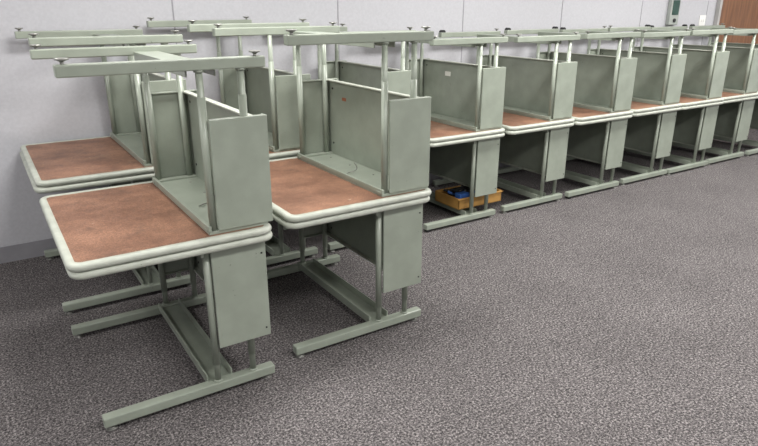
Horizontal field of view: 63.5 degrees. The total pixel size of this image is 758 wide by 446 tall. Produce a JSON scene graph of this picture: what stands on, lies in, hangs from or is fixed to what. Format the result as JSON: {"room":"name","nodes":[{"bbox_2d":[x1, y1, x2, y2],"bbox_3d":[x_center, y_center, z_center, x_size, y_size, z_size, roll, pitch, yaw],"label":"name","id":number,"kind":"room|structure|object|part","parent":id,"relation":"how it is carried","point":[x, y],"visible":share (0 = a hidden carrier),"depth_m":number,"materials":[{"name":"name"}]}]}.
{"room":"classroom","nodes":[
{"label":"classroom","id":0,"kind":"room"},
{"bbox_2d":[0,0,716,246],"bbox_3d":[0.541,-1.705,5.458,12.500,2.750,0.100,-12,23,-31],"label":"wall","id":1,"kind":"structure","parent":0,"point":[37,106],"depth_m":4.35,"materials":[{"name":"grey paint"}]},
{"bbox_2d":[0,162,509,263],"bbox_3d":[-0.237,-0.272,5.369,10.380,0.110,0.008,-12,23,-31],"label":"baseboard","id":2,"kind":"structure","parent":1,"relation":"attached to","point":[11,253],"depth_m":4.09,"materials":[{"name":"plastic"}]},
{"bbox_2d":[171,0,708,62],"bbox_3d":[0.215,-1.666,5.185,8.970,2.640,0.002,-12,23,-31],"label":"trim","id":3,"kind":"structure","parent":1,"relation":"attached to","point":[171,0],"depth_m":5.50,"materials":[{"name":"grey metal"}]},
{"bbox_2d":[665,0,680,24],"bbox_3d":[3.388,-2.434,7.045,0.170,0.300,0.059,-12,23,-31],"label":"intercom","id":4,"kind":"object","parent":1,"relation":"attached to","point":[673,10],"visible":1,"depth_m":7.02,"materials":[{"name":"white plastic"}]},
{"bbox_2d":[698,15,705,25],"bbox_3d":[3.922,-2.455,7.431,0.130,0.120,0.015,-12,23,-31],"label":"light switch","id":5,"kind":"object","parent":1,"relation":"attached to","point":[702,18],"visible":1,"depth_m":7.43,"materials":[{"name":"white plastic"}]},
{"bbox_2d":[711,0,757,43],"bbox_3d":[4.664,-2.291,7.953,1.210,2.180,0.084,-12,23,-31],"label":"door","id":6,"kind":"structure","parent":1,"relation":"in","point":[734,13],"depth_m":7.79,"materials":[{"name":"brown wood"}]},
{"bbox_2d":[0,128,757,445],"bbox_3d":[2.751,0.788,2.706,12.500,0.100,8.260,-12,23,-31],"label":"floor","id":7,"kind":"structure","parent":0,"point":[627,315],"depth_m":3.06,"materials":[{"name":"carpet"}]},
{"bbox_2d":[19,151,190,314],"bbox_3d":[-1.668,-0.039,3.783,0.780,0.735,1.050,-12,23,-31],"label":"computer desk","id":8,"kind":"object","parent":7,"relation":"on","point":[148,276],"visible":0.2,"depth_m":3.45,"materials":[{"name":"green paint"}]},
{"bbox_2d":[14,26,186,186],"bbox_3d":[-1.645,-0.738,3.550,0.815,0.735,1.050,-12,23,-31],"label":"computer desk","id":9,"kind":"object","parent":8,"relation":"on","point":[127,151],"visible":0.67,"depth_m":3.53,"materials":[{"name":"green paint"}]},
{"bbox_2d":[42,210,274,430],"bbox_3d":[-1.022,0.306,2.851,0.780,0.710,1.000,-12,23,-31],"label":"computer desk","id":10,"kind":"object","parent":7,"relation":"on","point":[233,273],"visible":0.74,"depth_m":2.61,"materials":[{"name":"green paint"}]},
{"bbox_2d":[29,40,272,271],"bbox_3d":[-1.015,-0.371,2.610,0.800,0.725,1.000,-12,23,-31],"label":"computer desk","id":11,"kind":"object","parent":10,"relation":"on","point":[204,149],"visible":1,"depth_m":2.49,"materials":[{"name":"green paint"}]},
{"bbox_2d":[265,155,317,264],"bbox_3d":[-0.971,-0.182,4.209,0.770,0.720,1.050,-12,23,-31],"label":"computer desk","id":12,"kind":"object","parent":7,"relation":"on","point":[280,252],"visible":0.15,"depth_m":4.04,"materials":[{"name":"green paint"}]},
{"bbox_2d":[146,16,310,158],"bbox_3d":[-0.971,-0.900,3.953,0.770,0.800,1.050,-12,23,-31],"label":"computer desk","id":13,"kind":"object","parent":12,"relation":"on","point":[272,92],"visible":0.42,"depth_m":3.78,"materials":[{"name":"green paint"}]},
{"bbox_2d":[327,241,344,252],"bbox_3d":[-0.303,-0.319,4.623,0.745,0.700,1.050,-12,23,-31],"label":"computer desk","id":14,"kind":"object","parent":7,"relation":"on","point":[331,245],"visible":0.04,"depth_m":4.20,"materials":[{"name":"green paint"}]},
{"bbox_2d":[317,24,415,94],"bbox_3d":[-0.303,-1.008,4.378,0.745,0.760,1.050,-12,23,-31],"label":"computer desk","id":15,"kind":"object","parent":14,"relation":"on","point":[350,72],"visible":0.21,"depth_m":4.54,"materials":[{"name":"green paint"}]},
{"bbox_2d":[267,196,429,357],"bbox_3d":[-0.336,0.124,3.370,0.790,0.705,1.030,-12,23,-31],"label":"computer desk","id":16,"kind":"object","parent":7,"relation":"on","point":[389,237],"visible":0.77,"depth_m":3.15,"materials":[{"name":"green paint"}]},
{"bbox_2d":[212,22,433,221],"bbox_3d":[-0.329,-0.585,3.114,0.790,0.800,1.030,-12,23,-31],"label":"computer desk","id":17,"kind":"object","parent":16,"relation":"on","point":[385,133],"visible":0.98,"depth_m":3.08,"materials":[{"name":"green paint"}]},
{"bbox_2d":[423,133,504,231],"bbox_3d":[0.383,-0.443,4.992,0.740,0.685,1.050,-12,23,-31],"label":"computer desk","id":18,"kind":"object","parent":7,"relation":"on","point":[472,162],"visible":0.39,"depth_m":4.77,"materials":[{"name":"green paint"}]},
{"bbox_2d":[405,30,507,142],"bbox_3d":[0.383,-1.103,4.756,0.740,0.715,1.050,-12,23,-31],"label":"computer desk","id":19,"kind":"object","parent":18,"relation":"on","point":[469,102],"visible":0.65,"depth_m":4.75,"materials":[{"name":"green paint"}]},
{"bbox_2d":[435,185,502,209],"bbox_3d":[0.728,-0.238,4.997,0.470,0.117,0.320,-12,23,-31],"label":"tray","id":20,"kind":"object","parent":18,"relation":"on","point":[457,197],"visible":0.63,"depth_m":4.90,"materials":[{"name":"wood"}]},
{"bbox_3d":[0.680,-0.254,4.964,0.223,0.066,0.189,-12,23,-31],"label":"cord","id":21,"kind":"part","parent":20,"relation":"part of","materials":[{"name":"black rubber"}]},
{"bbox_2d":[432,122,573,213],"bbox_3d":[1.041,-0.590,5.404,0.740,0.685,1.050,-12,23,-31],"label":"computer desk","id":22,"kind":"object","parent":7,"relation":"on","point":[539,150],"visible":0.5,"depth_m":5.27,"materials":[{"name":"green paint"}]},
{"bbox_2d":[438,28,580,130],"bbox_3d":[1.044,-1.249,5.172,0.740,0.710,1.050,-12,23,-31],"label":"computer desk","id":23,"kind":"object","parent":22,"relation":"on","point":[538,92],"visible":0.74,"depth_m":5.17,"materials":[{"name":"green paint"}]},
{"bbox_2d":[498,114,631,198],"bbox_3d":[1.678,-0.723,5.778,0.740,0.685,1.050,-12,23,-31],"label":"computer desk","id":24,"kind":"object","parent":7,"relation":"on","point":[601,141],"visible":0.52,"depth_m":5.63,"materials":[{"name":"green paint"}]},
{"bbox_2d":[504,26,640,120],"bbox_3d":[1.685,-1.385,5.546,0.740,0.715,1.050,-12,23,-31],"label":"computer desk","id":25,"kind":"object","parent":24,"relation":"on","point":[604,85],"visible":0.7,"depth_m":5.52,"materials":[{"name":"green paint"}]},
{"bbox_2d":[566,107,681,185],"bbox_3d":[2.310,-0.864,6.175,0.740,0.685,1.050,-12,23,-31],"label":"computer desk","id":26,"kind":"object","parent":7,"relation":"on","point":[651,132],"visible":0.54,"depth_m":6.00,"materials":[{"name":"green paint"}]},
{"bbox_2d":[559,26,690,112],"bbox_3d":[2.310,-1.520,5.941,0.740,0.705,1.050,-12,23,-31],"label":"computer desk","id":27,"kind":"object","parent":26,"relation":"on","point":[658,81],"visible":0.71,"depth_m":5.87,"materials":[{"name":"green paint"}]},
{"bbox_2d":[624,101,723,174],"bbox_3d":[2.905,-0.988,6.523,0.740,0.685,1.050,-12,23,-31],"label":"computer desk","id":28,"kind":"object","parent":7,"relation":"on","point":[694,124],"visible":0.5,"depth_m":6.35,"materials":[{"name":"green paint"}]},
{"bbox_2d":[607,24,733,106],"bbox_3d":[2.908,-1.647,6.290,0.740,0.710,1.050,-12,23,-31],"label":"computer desk","id":29,"kind":"object","parent":28,"relation":"on","point":[705,70],"visible":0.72,"depth_m":6.21,"materials":[{"name":"green paint"}]},
{"bbox_2d":[672,96,757,165],"bbox_3d":[3.504,-1.122,6.900,0.740,0.685,1.050,-12,23,-31],"label":"computer desk","id":30,"kind":"object","parent":7,"relation":"on","point":[734,116],"visible":0.48,"depth_m":6.72,"materials":[{"name":"green paint"}]},
{"bbox_2d":[650,24,757,99],"bbox_3d":[3.504,-1.776,6.667,0.740,0.700,1.050,-12,23,-31],"label":"computer desk","id":31,"kind":"object","parent":30,"relation":"on","point":[741,77],"visible":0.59,"depth_m":6.58,"materials":[{"name":"green paint"}]},
{"bbox_2d":[713,99,757,156],"bbox_3d":[4.149,-1.257,7.278,0.740,0.685,1.050,-12,23,-31],"label":"computer desk","id":32,"kind":"object","parent":7,"relation":"on","point":[754,120],"visible":0.13,"depth_m":7.28,"materials":[{"name":"green paint"}]},
{"bbox_2d":[689,23,757,91],"bbox_3d":[4.149,-1.911,7.045,0.740,0.700,1.050,-12,23,-31],"label":"computer desk","id":33,"kind":"object","parent":32,"relation":"on","point":[711,27],"visible":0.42,"depth_m":7.31,"materials":[{"name":"green paint"}]}
]}

